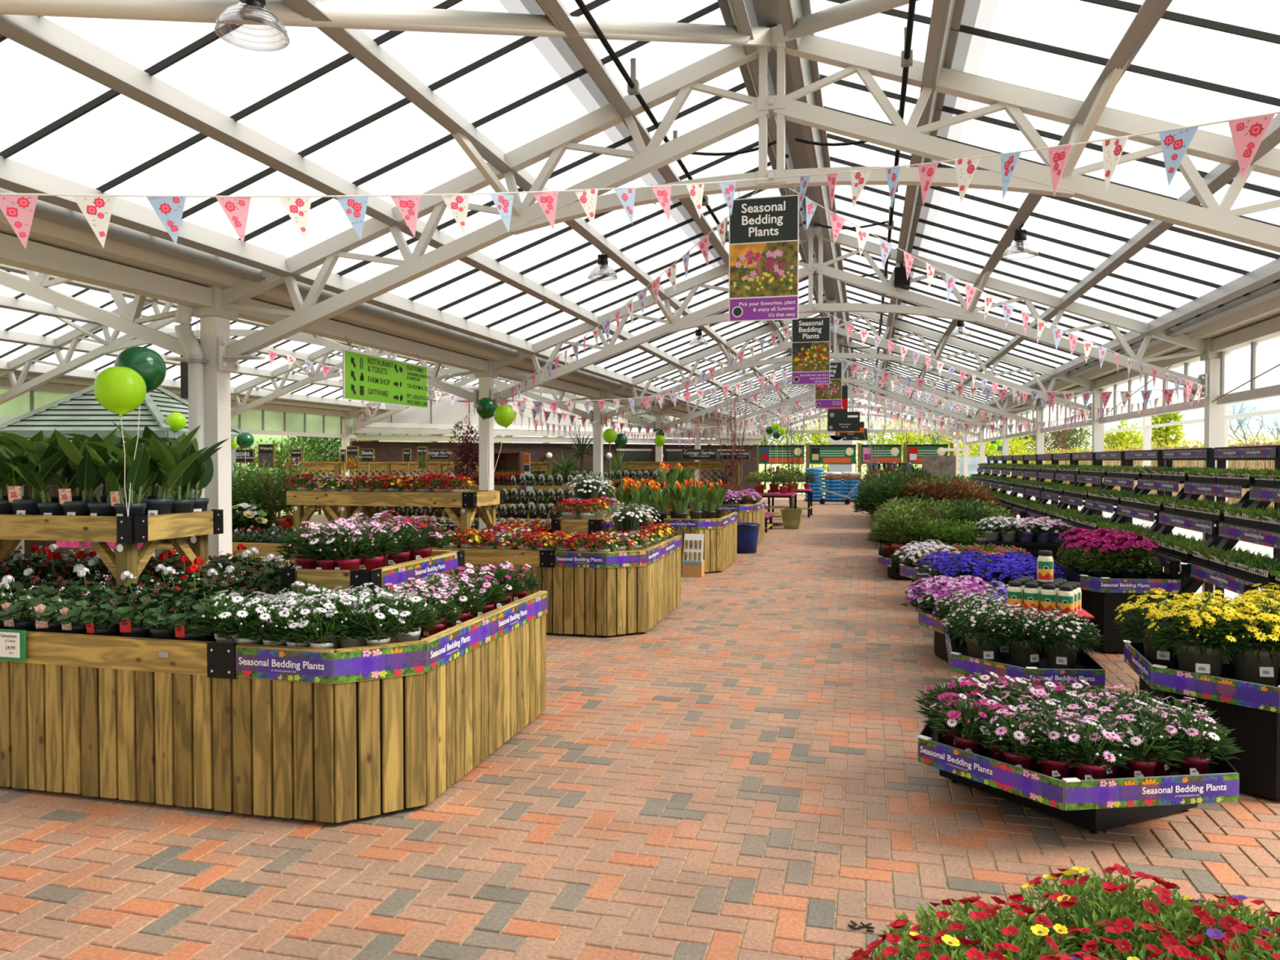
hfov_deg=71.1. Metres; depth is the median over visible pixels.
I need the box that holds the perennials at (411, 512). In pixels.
[403,506,416,516]
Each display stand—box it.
[819,480,860,504]
[878,538,911,578]
[899,557,933,606]
[916,711,1239,833]
[918,600,948,660]
[928,568,1008,591]
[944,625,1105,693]
[973,536,1066,579]
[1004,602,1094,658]
[1053,560,1181,653]
[1123,640,1279,800]
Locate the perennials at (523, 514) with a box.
[515,502,530,518]
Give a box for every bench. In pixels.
[365,484,589,534]
[546,479,668,518]
[578,511,737,572]
[668,500,765,542]
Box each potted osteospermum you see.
[185,590,261,644]
[211,601,279,644]
[227,591,284,644]
[240,604,299,645]
[247,592,277,606]
[254,595,302,639]
[264,603,324,647]
[265,591,306,612]
[272,520,336,570]
[274,577,323,602]
[274,595,328,647]
[276,588,306,603]
[288,592,360,648]
[288,606,354,648]
[291,582,339,605]
[293,523,359,569]
[295,594,333,611]
[304,584,339,599]
[307,520,360,557]
[314,522,384,570]
[316,586,360,601]
[318,591,385,648]
[322,590,361,648]
[323,517,360,531]
[325,517,384,570]
[333,586,382,636]
[334,515,382,551]
[337,594,373,645]
[342,582,385,635]
[343,520,403,570]
[345,603,411,645]
[349,512,372,528]
[351,588,418,643]
[355,516,370,526]
[360,512,408,565]
[362,515,408,567]
[364,587,411,607]
[368,510,405,524]
[368,512,405,550]
[373,582,417,604]
[376,590,441,642]
[381,515,429,565]
[386,520,426,561]
[389,583,440,639]
[390,576,441,635]
[390,580,428,592]
[392,517,430,561]
[394,516,424,559]
[398,595,437,639]
[401,515,448,560]
[410,515,451,556]
[412,573,462,624]
[416,592,463,637]
[421,586,463,622]
[422,573,448,588]
[423,581,463,630]
[438,563,479,580]
[438,573,487,602]
[442,576,487,618]
[443,582,489,626]
[449,568,479,586]
[463,564,509,601]
[467,571,505,617]
[467,571,511,617]
[481,560,517,573]
[481,564,527,610]
[484,563,528,603]
[511,564,542,601]
[912,675,973,742]
[922,690,985,747]
[929,693,1005,755]
[933,675,989,709]
[951,680,1004,719]
[955,694,1008,756]
[957,670,1002,693]
[966,702,1033,762]
[969,675,1023,704]
[973,516,1009,541]
[973,678,1035,719]
[977,704,1060,770]
[979,514,1014,539]
[991,515,1026,541]
[993,675,1053,711]
[995,694,1048,725]
[997,675,1031,693]
[1000,516,1030,539]
[1004,700,1068,773]
[1007,517,1044,542]
[1011,691,1066,713]
[1012,711,1103,780]
[1016,676,1066,698]
[1023,517,1044,540]
[1023,697,1080,728]
[1025,518,1059,542]
[1026,684,1073,706]
[1031,516,1063,540]
[1035,709,1107,777]
[1040,686,1102,726]
[1043,519,1075,542]
[1044,678,1100,706]
[1044,715,1138,780]
[1058,687,1111,713]
[1062,699,1115,756]
[1066,688,1133,723]
[1074,708,1148,778]
[1084,684,1124,706]
[1088,702,1153,774]
[1095,688,1149,719]
[1101,681,1164,708]
[1101,710,1189,777]
[1109,694,1174,733]
[1122,704,1204,776]
[1127,695,1184,717]
[1142,699,1210,772]
[1149,708,1244,775]
[1157,694,1231,738]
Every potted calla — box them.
[608,482,632,511]
[618,476,644,506]
[622,483,646,502]
[626,478,652,507]
[631,477,649,489]
[635,480,651,509]
[645,480,665,518]
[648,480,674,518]
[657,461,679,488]
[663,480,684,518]
[666,462,689,488]
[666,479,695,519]
[676,466,695,486]
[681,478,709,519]
[696,478,715,519]
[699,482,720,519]
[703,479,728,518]
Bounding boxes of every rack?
[968,456,995,488]
[975,455,1004,491]
[982,455,1013,512]
[990,454,1025,519]
[995,454,1038,502]
[997,453,1054,516]
[1008,453,1073,524]
[1022,452,1097,546]
[1040,451,1126,559]
[1062,449,1164,571]
[1114,447,1215,624]
[1133,444,1279,631]
[1176,484,1279,613]
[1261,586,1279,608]
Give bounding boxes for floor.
[0,493,1279,959]
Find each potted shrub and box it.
[121,483,182,498]
[150,472,252,510]
[162,538,169,542]
[231,459,267,502]
[231,460,320,531]
[231,462,285,533]
[231,462,305,529]
[231,500,283,540]
[246,459,339,529]
[528,463,573,497]
[528,471,558,518]
[529,460,557,511]
[543,459,580,484]
[552,462,589,475]
[571,471,619,510]
[745,470,772,493]
[758,463,788,493]
[758,499,769,509]
[770,469,797,493]
[775,463,805,493]
[799,470,815,488]
[851,473,902,513]
[852,475,888,515]
[855,478,888,515]
[857,465,889,493]
[857,467,892,492]
[858,468,885,490]
[859,472,886,493]
[862,471,912,510]
[863,470,909,495]
[865,479,920,515]
[866,515,912,558]
[867,500,924,542]
[868,496,912,526]
[869,497,922,528]
[870,505,935,558]
[871,464,911,476]
[880,465,927,480]
[881,477,928,501]
[887,462,921,474]
[887,498,937,541]
[888,476,944,507]
[888,520,922,544]
[893,493,940,507]
[897,517,956,543]
[898,463,927,473]
[899,469,925,479]
[900,475,941,488]
[902,466,924,475]
[903,498,943,514]
[906,508,942,542]
[911,473,971,505]
[912,515,961,545]
[915,473,938,483]
[918,473,942,482]
[919,502,949,518]
[921,501,973,542]
[922,501,956,515]
[923,471,971,485]
[924,497,955,509]
[933,526,974,546]
[934,473,988,497]
[936,484,973,499]
[936,501,972,510]
[937,518,978,546]
[939,475,995,504]
[939,479,1000,511]
[939,496,991,518]
[943,501,996,545]
[948,519,990,547]
[955,503,1001,522]
[964,504,1018,527]
[972,497,1009,515]
[974,521,1006,544]
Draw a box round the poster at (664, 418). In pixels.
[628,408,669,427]
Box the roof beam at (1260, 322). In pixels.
[959,279,1279,431]
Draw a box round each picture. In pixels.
[258,453,273,466]
[291,456,301,466]
[347,454,357,468]
[417,455,426,468]
[729,240,797,297]
[760,448,768,461]
[791,342,829,372]
[811,448,819,461]
[815,378,841,399]
[827,398,847,409]
[835,427,864,432]
[862,447,871,461]
[908,447,917,461]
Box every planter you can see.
[0,591,547,822]
[231,535,681,635]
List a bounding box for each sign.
[180,329,198,398]
[342,335,433,408]
[385,353,404,409]
[728,185,799,322]
[758,444,804,463]
[791,311,830,384]
[808,444,856,463]
[815,362,841,408]
[827,382,847,419]
[827,411,859,431]
[835,422,864,437]
[842,428,867,440]
[861,444,901,463]
[906,444,947,464]
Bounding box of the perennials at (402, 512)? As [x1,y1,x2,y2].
[394,506,409,516]
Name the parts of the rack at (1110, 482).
leaning post, leaning post, post, post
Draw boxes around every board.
[56,540,144,549]
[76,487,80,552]
[235,448,255,497]
[257,444,275,493]
[290,448,302,474]
[340,448,346,488]
[346,445,359,478]
[360,448,375,488]
[402,448,411,475]
[417,446,427,515]
[428,448,452,530]
[681,448,717,482]
[719,450,732,468]
[733,450,750,490]
[829,432,852,497]
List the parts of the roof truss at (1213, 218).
web post, web post, web post, web post, king post, web post, web post, web post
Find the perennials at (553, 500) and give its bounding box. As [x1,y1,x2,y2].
[546,488,557,504]
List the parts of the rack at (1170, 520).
post, leaning post, leaning post, post, post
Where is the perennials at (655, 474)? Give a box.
[650,471,658,479]
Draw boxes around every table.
[0,509,223,589]
[112,536,189,550]
[286,489,503,548]
[755,493,796,516]
[764,513,773,532]
[767,488,813,517]
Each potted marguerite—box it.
[563,471,608,512]
[572,472,615,498]
[603,498,651,545]
[625,499,661,529]
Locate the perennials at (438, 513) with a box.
[430,506,443,517]
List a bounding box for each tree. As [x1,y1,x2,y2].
[142,443,260,487]
[241,435,337,516]
[275,435,341,476]
[283,435,356,514]
[324,440,369,508]
[442,420,479,478]
[709,381,752,491]
[714,402,817,489]
[774,409,883,471]
[780,404,807,508]
[860,405,885,473]
[862,411,955,470]
[890,410,979,457]
[944,431,1035,463]
[985,431,1035,477]
[1008,412,1044,453]
[1022,423,1058,452]
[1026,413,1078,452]
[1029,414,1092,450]
[1044,407,1091,451]
[1103,420,1155,449]
[1151,395,1187,448]
[1228,401,1279,444]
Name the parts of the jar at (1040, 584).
lid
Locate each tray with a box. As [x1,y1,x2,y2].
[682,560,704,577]
[879,542,888,556]
[930,729,1218,778]
[949,637,1088,669]
[975,537,1064,543]
[996,494,1017,502]
[997,476,1008,483]
[999,495,1022,502]
[1000,477,1020,484]
[1002,495,1022,503]
[1005,478,1021,484]
[1006,497,1021,504]
[1007,478,1020,485]
[1009,497,1033,505]
[1011,498,1036,506]
[1012,479,1034,486]
[1013,463,1031,470]
[1014,499,1035,507]
[1015,479,1031,486]
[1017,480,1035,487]
[1018,500,1037,508]
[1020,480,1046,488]
[1021,463,1033,471]
[1021,501,1038,510]
[1023,463,1048,471]
[1025,502,1051,511]
[1026,463,1046,471]
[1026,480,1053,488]
[1028,502,1055,512]
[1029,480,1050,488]
[1031,464,1044,471]
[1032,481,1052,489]
[1034,464,1042,471]
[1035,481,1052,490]
[1035,504,1056,514]
[1037,463,1061,471]
[1039,506,1071,515]
[1040,464,1066,471]
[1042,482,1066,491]
[1043,506,1076,517]
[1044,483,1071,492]
[1047,463,1065,472]
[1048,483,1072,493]
[1048,508,1079,518]
[1052,464,1066,472]
[1053,484,1086,493]
[1055,464,1076,472]
[1055,510,1079,520]
[1059,464,1084,473]
[1061,511,1097,522]
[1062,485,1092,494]
[1062,517,1069,522]
[1065,463,1092,473]
[1066,513,1102,524]
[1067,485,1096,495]
[1069,519,1075,524]
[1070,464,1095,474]
[1070,485,1097,497]
[1072,470,1079,474]
[1072,514,1109,526]
[1074,492,1080,497]
[1075,464,1106,474]
[1075,487,1114,497]
[1075,520,1082,526]
[1079,515,1110,528]
[1080,493,1088,497]
[1082,464,1117,475]
[1082,523,1089,528]
[1087,488,1121,499]
[1087,518,1113,529]
[1088,495,1095,499]
[1089,525,1098,529]
[1090,464,1119,475]
[1091,471,1097,475]
[1093,488,1130,500]
[1094,520,1139,532]
[1095,495,1102,500]
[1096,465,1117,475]
[1097,471,1106,475]
[1097,489,1132,502]
[1101,522,1149,532]
[1102,465,1143,475]
[1102,497,1110,502]
[1106,471,1114,475]
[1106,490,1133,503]
[1108,464,1152,476]
[1110,498,1120,503]
[1114,471,1121,476]
[1115,524,1150,531]
[1116,491,1156,505]
[1120,465,1151,477]
[1120,499,1129,505]
[1121,472,1130,477]
[1122,528,1173,535]
[1126,493,1168,506]
[1128,466,1163,477]
[1129,500,1139,506]
[1130,472,1142,477]
[1133,493,1175,508]
[1133,530,1187,538]
[1137,465,1174,478]
[1139,502,1149,508]
[1142,473,1151,478]
[1144,494,1175,510]
[1144,657,1279,687]
[1145,533,1201,551]
[1146,466,1188,479]
[1149,504,1164,510]
[1150,543,1161,551]
[1151,474,1162,479]
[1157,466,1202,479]
[1160,537,1205,555]
[1161,497,1210,512]
[1161,546,1174,555]
[1162,474,1173,479]
[1164,506,1176,512]
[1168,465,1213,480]
[1173,474,1190,480]
[1173,540,1232,559]
[1174,498,1224,515]
[1174,550,1193,559]
[1176,507,1189,515]
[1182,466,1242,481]
[1182,500,1238,517]
[1186,544,1257,565]
[1188,475,1202,481]
[1189,511,1204,517]
[1192,555,1209,565]
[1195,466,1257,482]
[1197,502,1244,520]
[1201,547,1277,571]
[1202,475,1217,482]
[1204,512,1224,520]
[1209,560,1226,571]
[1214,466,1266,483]
[1217,476,1232,483]
[1219,553,1279,577]
[1222,505,1279,524]
[1224,515,1242,524]
[1226,564,1246,577]
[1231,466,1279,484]
[1232,477,1255,484]
[1239,559,1279,584]
[1240,507,1279,527]
[1242,517,1262,527]
[1246,570,1278,584]
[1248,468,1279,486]
[1253,508,1279,530]
[1255,478,1275,486]
[1262,520,1279,530]
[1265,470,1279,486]
[1267,567,1279,586]
[1275,479,1279,486]
[1275,578,1279,586]
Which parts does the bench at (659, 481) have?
step rail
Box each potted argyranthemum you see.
[933,587,995,644]
[942,600,1026,662]
[943,591,1009,632]
[967,600,1039,661]
[984,603,1065,668]
[1017,605,1105,669]
[1110,587,1210,670]
[1142,592,1260,677]
[1165,588,1269,675]
[1198,593,1279,686]
[1218,587,1279,679]
[1231,582,1279,634]
[1259,611,1279,650]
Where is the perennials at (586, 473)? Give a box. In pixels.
[583,470,589,477]
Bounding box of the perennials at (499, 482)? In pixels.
[493,473,506,484]
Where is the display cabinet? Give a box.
[493,451,528,517]
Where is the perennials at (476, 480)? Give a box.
[472,473,479,484]
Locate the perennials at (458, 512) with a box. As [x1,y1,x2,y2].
[450,506,460,517]
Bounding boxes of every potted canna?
[0,430,43,514]
[0,431,57,515]
[0,435,14,498]
[0,440,48,498]
[0,446,8,489]
[2,440,79,515]
[6,431,84,502]
[42,428,109,515]
[53,427,117,501]
[57,433,124,502]
[81,435,137,516]
[85,441,159,516]
[103,435,142,502]
[111,421,186,497]
[111,425,208,515]
[137,437,206,513]
[165,436,229,511]
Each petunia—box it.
[1056,528,1098,570]
[1058,534,1105,577]
[1069,534,1105,564]
[1074,530,1111,562]
[1076,537,1128,578]
[1090,537,1132,578]
[1092,528,1115,537]
[1102,533,1137,561]
[1102,533,1161,578]
[1106,529,1142,563]
[1120,537,1162,578]
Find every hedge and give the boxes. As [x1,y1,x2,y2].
[801,448,1089,494]
[1029,434,1279,453]
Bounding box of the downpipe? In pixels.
[173,304,208,497]
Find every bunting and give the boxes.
[0,177,769,248]
[250,348,590,427]
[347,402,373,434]
[430,386,653,434]
[436,408,475,441]
[492,189,758,405]
[497,402,600,437]
[498,355,831,416]
[500,390,691,439]
[602,312,807,427]
[608,421,662,442]
[662,376,795,432]
[666,407,825,435]
[666,432,700,446]
[702,392,814,439]
[728,408,826,439]
[747,415,827,445]
[772,111,1279,209]
[787,187,1205,401]
[823,311,1090,422]
[831,355,1197,408]
[837,358,1033,431]
[847,383,999,436]
[848,397,1031,433]
[853,400,977,441]
[853,408,962,443]
[1035,407,1091,431]
[1093,379,1206,421]
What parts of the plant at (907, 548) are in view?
pot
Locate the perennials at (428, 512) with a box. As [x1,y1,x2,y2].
[423,506,435,516]
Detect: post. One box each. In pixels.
[755,444,759,484]
[805,443,809,471]
[857,443,861,490]
[902,443,906,462]
[938,440,969,476]
[949,443,953,455]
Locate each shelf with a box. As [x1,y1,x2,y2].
[493,451,519,453]
[764,511,782,516]
[764,523,773,528]
[767,505,813,509]
[1012,506,1026,511]
[1026,510,1045,516]
[1041,490,1061,495]
[1055,472,1077,475]
[1061,493,1085,500]
[1068,523,1093,530]
[1076,474,1103,477]
[1085,497,1118,506]
[1103,475,1137,480]
[1116,503,1164,513]
[1137,477,1184,484]
[1152,548,1192,563]
[1159,511,1219,524]
[1184,480,1249,488]
[1187,560,1275,588]
[1218,520,1279,533]
[1249,484,1279,488]
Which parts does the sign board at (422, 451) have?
frame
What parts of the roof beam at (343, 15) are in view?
plate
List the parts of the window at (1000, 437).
rail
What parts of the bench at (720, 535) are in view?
rail, rail, rail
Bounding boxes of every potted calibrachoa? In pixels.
[284,473,319,491]
[304,476,335,492]
[318,475,349,493]
[319,475,337,491]
[332,477,362,491]
[334,475,354,491]
[345,474,379,493]
[362,475,393,492]
[377,474,408,492]
[392,475,423,492]
[406,475,439,492]
[417,473,439,492]
[421,473,459,492]
[435,529,466,548]
[437,475,473,493]
[447,475,478,492]
[450,528,487,549]
[470,532,504,549]
[472,527,495,544]
[487,531,519,552]
[488,524,512,533]
[490,528,517,549]
[492,524,511,547]
[492,527,513,534]
[504,520,524,524]
[506,526,535,549]
[506,532,543,550]
[509,523,524,546]
[510,533,532,550]
[511,524,529,532]
[522,520,540,527]
[526,522,547,528]
[527,533,558,551]
[528,530,552,550]
[530,526,546,532]
[531,528,546,550]
[541,521,551,530]
[542,524,554,547]
[544,531,572,551]
[545,533,580,555]
[550,498,584,519]
[551,529,569,550]
[560,497,590,519]
[564,533,598,551]
[568,498,604,519]
[568,533,598,547]
[569,532,582,551]
[577,497,609,519]
[585,530,619,551]
[585,534,619,555]
[593,497,615,519]
[598,496,619,517]
[603,530,637,551]
[617,530,649,551]
[623,529,646,551]
[635,528,657,550]
[638,525,657,542]
[648,524,669,546]
[654,522,676,542]
[837,931,1013,959]
[862,895,1102,959]
[986,863,1257,959]
[1028,951,1118,959]
[1031,917,1233,959]
[1114,893,1279,959]
[1146,923,1279,959]
[1255,924,1279,934]
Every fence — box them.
[285,462,551,518]
[622,462,739,492]
[1017,440,1279,509]
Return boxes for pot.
[0,498,13,514]
[0,621,8,629]
[2,494,8,498]
[8,617,35,631]
[10,497,48,515]
[33,618,64,632]
[36,502,63,515]
[38,496,59,502]
[57,494,82,501]
[61,500,96,515]
[65,621,90,634]
[87,502,115,516]
[90,625,117,635]
[92,495,106,502]
[108,618,133,636]
[113,502,146,516]
[122,622,151,638]
[123,497,137,502]
[141,495,173,497]
[141,497,174,515]
[149,624,178,639]
[171,498,194,513]
[178,629,206,640]
[181,497,208,511]
[184,620,193,627]
[195,622,220,642]
[213,631,244,644]
[231,526,256,540]
[235,635,262,644]
[257,516,286,531]
[260,633,268,644]
[262,635,288,645]
[281,515,310,529]
[286,638,311,647]
[295,555,319,568]
[297,487,312,491]
[309,639,335,648]
[313,488,326,491]
[315,557,341,569]
[320,630,339,648]
[327,488,341,491]
[335,556,360,570]
[337,632,364,648]
[357,488,372,491]
[360,555,383,570]
[365,635,390,645]
[366,552,389,567]
[371,631,395,643]
[373,488,386,492]
[386,488,401,492]
[387,550,409,565]
[390,509,398,515]
[394,627,421,642]
[397,509,407,516]
[402,488,416,492]
[407,510,415,516]
[410,546,430,560]
[416,488,431,492]
[416,510,424,516]
[423,545,432,556]
[424,622,444,637]
[425,509,434,516]
[432,488,448,492]
[434,510,443,517]
[442,544,457,547]
[448,488,462,493]
[450,525,457,530]
[450,610,470,626]
[453,510,460,517]
[461,543,476,548]
[474,602,493,617]
[480,545,494,549]
[491,595,511,610]
[497,545,511,549]
[500,511,508,518]
[503,497,509,503]
[510,496,519,503]
[510,511,518,518]
[511,589,528,601]
[517,546,532,550]
[519,511,528,518]
[520,481,528,485]
[520,497,528,503]
[528,482,537,485]
[528,497,537,503]
[528,511,537,519]
[536,547,550,550]
[538,482,546,485]
[538,497,546,504]
[539,511,548,519]
[548,497,557,504]
[549,511,558,519]
[556,482,565,485]
[556,546,571,551]
[557,497,566,503]
[560,512,575,519]
[569,511,580,519]
[574,547,590,551]
[579,512,594,519]
[588,511,599,519]
[595,548,609,551]
[598,510,606,519]
[603,508,612,517]
[610,545,626,551]
[626,544,640,551]
[640,541,650,550]
[648,537,660,546]
[651,511,660,518]
[654,511,667,518]
[658,535,667,542]
[669,511,679,518]
[675,511,688,519]
[688,510,702,519]
[700,509,706,519]
[704,511,715,519]
[714,508,722,518]
[754,484,764,493]
[768,483,779,493]
[778,485,787,493]
[780,488,803,528]
[784,484,795,493]
[803,483,809,488]
[866,462,881,471]
[881,462,896,471]
[882,544,893,558]
[891,542,907,558]
[897,462,912,471]
[920,603,937,616]
[936,716,946,742]
[944,724,966,747]
[953,732,982,755]
[955,626,967,644]
[964,632,999,662]
[980,733,995,756]
[984,530,999,541]
[987,629,1009,661]
[989,742,1011,762]
[997,532,1002,539]
[1000,530,1016,541]
[1003,748,1034,770]
[1006,635,1041,668]
[1014,529,1019,539]
[1017,531,1033,542]
[1031,531,1036,540]
[1031,750,1041,773]
[1035,532,1048,542]
[1039,751,1071,780]
[1044,639,1078,669]
[1046,530,1052,540]
[1051,532,1065,542]
[1062,751,1077,777]
[1071,564,1092,577]
[1074,756,1106,780]
[1090,567,1114,578]
[1091,753,1116,778]
[1112,572,1119,578]
[1115,754,1126,774]
[1116,566,1144,578]
[1123,754,1156,777]
[1135,565,1147,578]
[1142,631,1182,670]
[1145,747,1171,776]
[1173,640,1225,677]
[1175,751,1210,775]
[1200,636,1234,675]
[1228,643,1279,686]
[1248,639,1279,679]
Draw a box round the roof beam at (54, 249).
[0,208,742,430]
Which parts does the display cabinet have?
panel, panel, panel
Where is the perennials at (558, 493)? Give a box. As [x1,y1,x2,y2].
[555,488,568,503]
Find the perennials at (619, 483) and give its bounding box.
[616,480,624,492]
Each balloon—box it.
[93,366,146,516]
[114,346,166,516]
[165,412,186,431]
[231,436,237,449]
[236,431,253,458]
[475,397,497,489]
[490,404,515,489]
[603,428,617,462]
[614,433,627,483]
[653,428,664,436]
[654,435,665,458]
[765,426,773,502]
[771,422,779,500]
[773,430,781,439]
[778,426,786,506]
[990,443,997,453]
[995,440,1002,447]
[996,444,1002,489]
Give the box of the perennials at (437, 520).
[428,515,440,528]
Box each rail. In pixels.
[1104,426,1142,433]
[1146,418,1204,428]
[1224,408,1279,419]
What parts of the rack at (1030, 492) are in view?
post, post, leaning post, leaning post, post, post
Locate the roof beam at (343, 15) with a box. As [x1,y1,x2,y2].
[0,0,771,46]
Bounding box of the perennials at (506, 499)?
[503,488,511,503]
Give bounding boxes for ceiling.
[0,0,848,428]
[0,263,522,412]
[743,0,853,390]
[777,0,1279,426]
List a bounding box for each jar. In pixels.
[1007,581,1022,610]
[1013,579,1026,604]
[1017,577,1030,582]
[1021,576,1034,581]
[1023,582,1039,612]
[1029,580,1042,610]
[1037,550,1053,582]
[1040,583,1056,613]
[1045,582,1059,610]
[1053,578,1066,583]
[1053,580,1062,585]
[1057,585,1074,616]
[1062,583,1077,613]
[1066,582,1081,611]
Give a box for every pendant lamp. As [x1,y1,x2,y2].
[214,0,289,51]
[587,250,617,280]
[688,327,708,345]
[736,368,750,376]
[950,320,971,337]
[1002,222,1038,259]
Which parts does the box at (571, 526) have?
rail, rail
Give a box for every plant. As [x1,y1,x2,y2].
[543,449,585,518]
[556,423,606,475]
[603,447,637,479]
[723,491,742,504]
[723,493,736,504]
[728,494,744,504]
[735,490,755,504]
[741,488,760,498]
[741,493,755,504]
[747,491,762,504]
[890,545,921,567]
[898,541,927,555]
[900,544,932,561]
[902,548,935,568]
[908,542,937,552]
[911,546,937,564]
[914,552,936,568]
[916,551,961,579]
[920,539,946,551]
[924,544,946,560]
[928,553,959,568]
[932,556,973,578]
[933,544,955,554]
[933,546,960,554]
[943,558,993,583]
[945,554,968,571]
[946,542,974,551]
[953,555,1002,583]
[955,544,981,554]
[957,551,986,557]
[963,543,988,551]
[968,557,1020,584]
[973,542,996,551]
[975,545,1006,554]
[975,548,992,555]
[982,545,1011,552]
[984,551,1003,555]
[984,555,1026,584]
[986,546,1012,555]
[986,554,1001,564]
[988,544,1013,551]
[992,561,1037,584]
[999,545,1027,552]
[1002,558,1037,579]
[1003,551,1035,558]
[1004,555,1021,579]
[1014,560,1068,582]
[1018,557,1037,573]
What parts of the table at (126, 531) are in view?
leg, rail, leg, rail, leg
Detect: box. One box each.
[280,549,464,596]
[551,516,616,551]
[656,497,699,510]
[682,533,704,577]
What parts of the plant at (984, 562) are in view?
pot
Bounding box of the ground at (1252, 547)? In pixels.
[1008,487,1273,604]
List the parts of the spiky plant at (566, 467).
stem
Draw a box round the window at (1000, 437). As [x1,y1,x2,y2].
[982,420,1002,442]
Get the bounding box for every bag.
[804,467,824,471]
[804,479,822,482]
[804,493,823,497]
[804,497,822,501]
[805,471,823,475]
[805,489,823,493]
[807,482,823,486]
[808,486,823,489]
[810,475,822,479]
[822,475,841,479]
[822,479,842,482]
[823,471,841,475]
[823,482,842,486]
[823,486,841,490]
[823,489,842,493]
[823,493,842,497]
[824,497,842,501]
[841,471,860,475]
[841,475,860,479]
[841,486,860,489]
[841,497,855,501]
[842,479,859,483]
[842,482,859,486]
[842,489,857,493]
[842,493,857,497]
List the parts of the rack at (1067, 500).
post, leaning post, leaning post, post, post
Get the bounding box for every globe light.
[546,452,551,458]
[605,453,612,458]
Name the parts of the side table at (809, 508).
leg, leg, leg, leg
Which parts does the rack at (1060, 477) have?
post, leaning post, leaning post, post, post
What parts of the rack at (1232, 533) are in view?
post, post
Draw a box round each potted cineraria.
[901,577,947,616]
[915,574,953,607]
[915,579,970,619]
[928,577,980,605]
[931,586,990,616]
[941,574,990,593]
[948,583,1002,610]
[970,586,1006,602]
[972,592,1007,616]
[979,581,1007,594]
[981,586,1008,613]
[989,584,1008,602]
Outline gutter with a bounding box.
[0,358,555,431]
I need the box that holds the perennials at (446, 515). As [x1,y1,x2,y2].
[440,506,455,517]
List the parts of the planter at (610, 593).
rail, rail, rail, rail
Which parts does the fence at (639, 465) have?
post, lattice panel, rail, lattice panel, post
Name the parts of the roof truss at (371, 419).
web post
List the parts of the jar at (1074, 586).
lid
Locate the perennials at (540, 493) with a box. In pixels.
[535,489,549,504]
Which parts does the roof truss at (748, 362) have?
web post, web post, web post, web post, king post, web post, web post, web post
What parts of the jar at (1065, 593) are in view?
lid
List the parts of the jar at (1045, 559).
lid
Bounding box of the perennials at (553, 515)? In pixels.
[546,502,558,519]
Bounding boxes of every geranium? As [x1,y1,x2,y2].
[0,558,39,581]
[0,559,23,568]
[0,566,35,591]
[0,573,37,591]
[0,574,38,617]
[0,582,16,629]
[0,585,48,631]
[3,560,22,572]
[7,546,44,564]
[9,545,44,557]
[9,552,48,573]
[12,559,52,582]
[14,545,43,570]
[15,575,72,609]
[17,586,75,632]
[22,568,52,587]
[23,577,57,596]
[26,546,53,557]
[30,551,71,571]
[37,551,75,582]
[38,546,51,559]
[39,552,62,575]
[40,570,75,586]
[44,543,75,558]
[47,580,97,633]
[48,576,80,594]
[51,550,80,566]
[52,591,101,634]
[55,555,81,566]
[57,560,76,578]
[60,551,99,579]
[62,564,105,587]
[66,567,117,595]
[67,580,119,626]
[73,598,133,635]
[78,550,101,567]
[78,557,88,564]
[82,557,114,579]
[86,548,114,562]
[88,557,109,571]
[91,576,134,625]
[92,560,106,570]
[95,573,118,587]
[98,586,133,636]
[99,591,162,638]
[111,570,164,602]
[121,581,179,638]
[128,586,193,639]
[137,568,168,586]
[142,552,180,586]
[142,563,159,577]
[143,556,173,572]
[146,549,171,564]
[146,576,173,594]
[149,564,192,588]
[155,583,183,596]
[158,549,175,567]
[158,599,219,640]
[160,586,200,627]
[161,566,204,592]
[162,548,180,562]
[168,555,189,577]
[168,556,187,575]
[175,564,216,599]
[179,556,219,591]
[181,582,231,642]
[187,575,229,593]
[188,560,232,580]
[202,577,243,608]
[203,568,240,590]
[204,555,240,577]
[208,551,239,564]
[208,557,222,566]
[215,552,247,576]
[217,565,249,583]
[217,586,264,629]
[224,580,254,598]
[227,563,253,582]
[228,543,258,563]
[229,570,268,595]
[231,528,246,542]
[232,549,269,572]
[237,527,248,542]
[239,565,275,586]
[240,586,271,618]
[242,528,259,542]
[245,568,280,598]
[246,526,253,542]
[248,527,261,542]
[248,546,282,567]
[248,559,281,582]
[254,531,271,542]
[259,564,282,591]
[263,553,292,571]
[264,529,276,542]
[265,524,279,530]
[266,531,281,543]
[269,528,278,543]
[274,526,284,534]
[274,531,286,543]
[274,555,294,566]
[277,525,291,535]
[280,531,297,542]
[284,557,296,567]
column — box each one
[200,316,231,561]
[341,419,349,481]
[478,377,493,528]
[593,401,603,478]
[655,415,662,493]
[694,423,700,487]
[963,432,968,479]
[979,427,985,485]
[1001,420,1008,493]
[1035,410,1044,500]
[1091,393,1104,515]
[1142,407,1151,526]
[1201,358,1225,598]
[1224,392,1229,502]
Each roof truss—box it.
[0,269,199,361]
[0,297,478,410]
[217,23,1279,372]
[231,342,593,423]
[346,368,655,435]
[435,401,694,437]
[490,225,1207,407]
[499,429,721,442]
[546,426,741,443]
[601,298,1093,423]
[662,337,1035,432]
[700,365,1001,437]
[726,382,979,439]
[745,389,963,442]

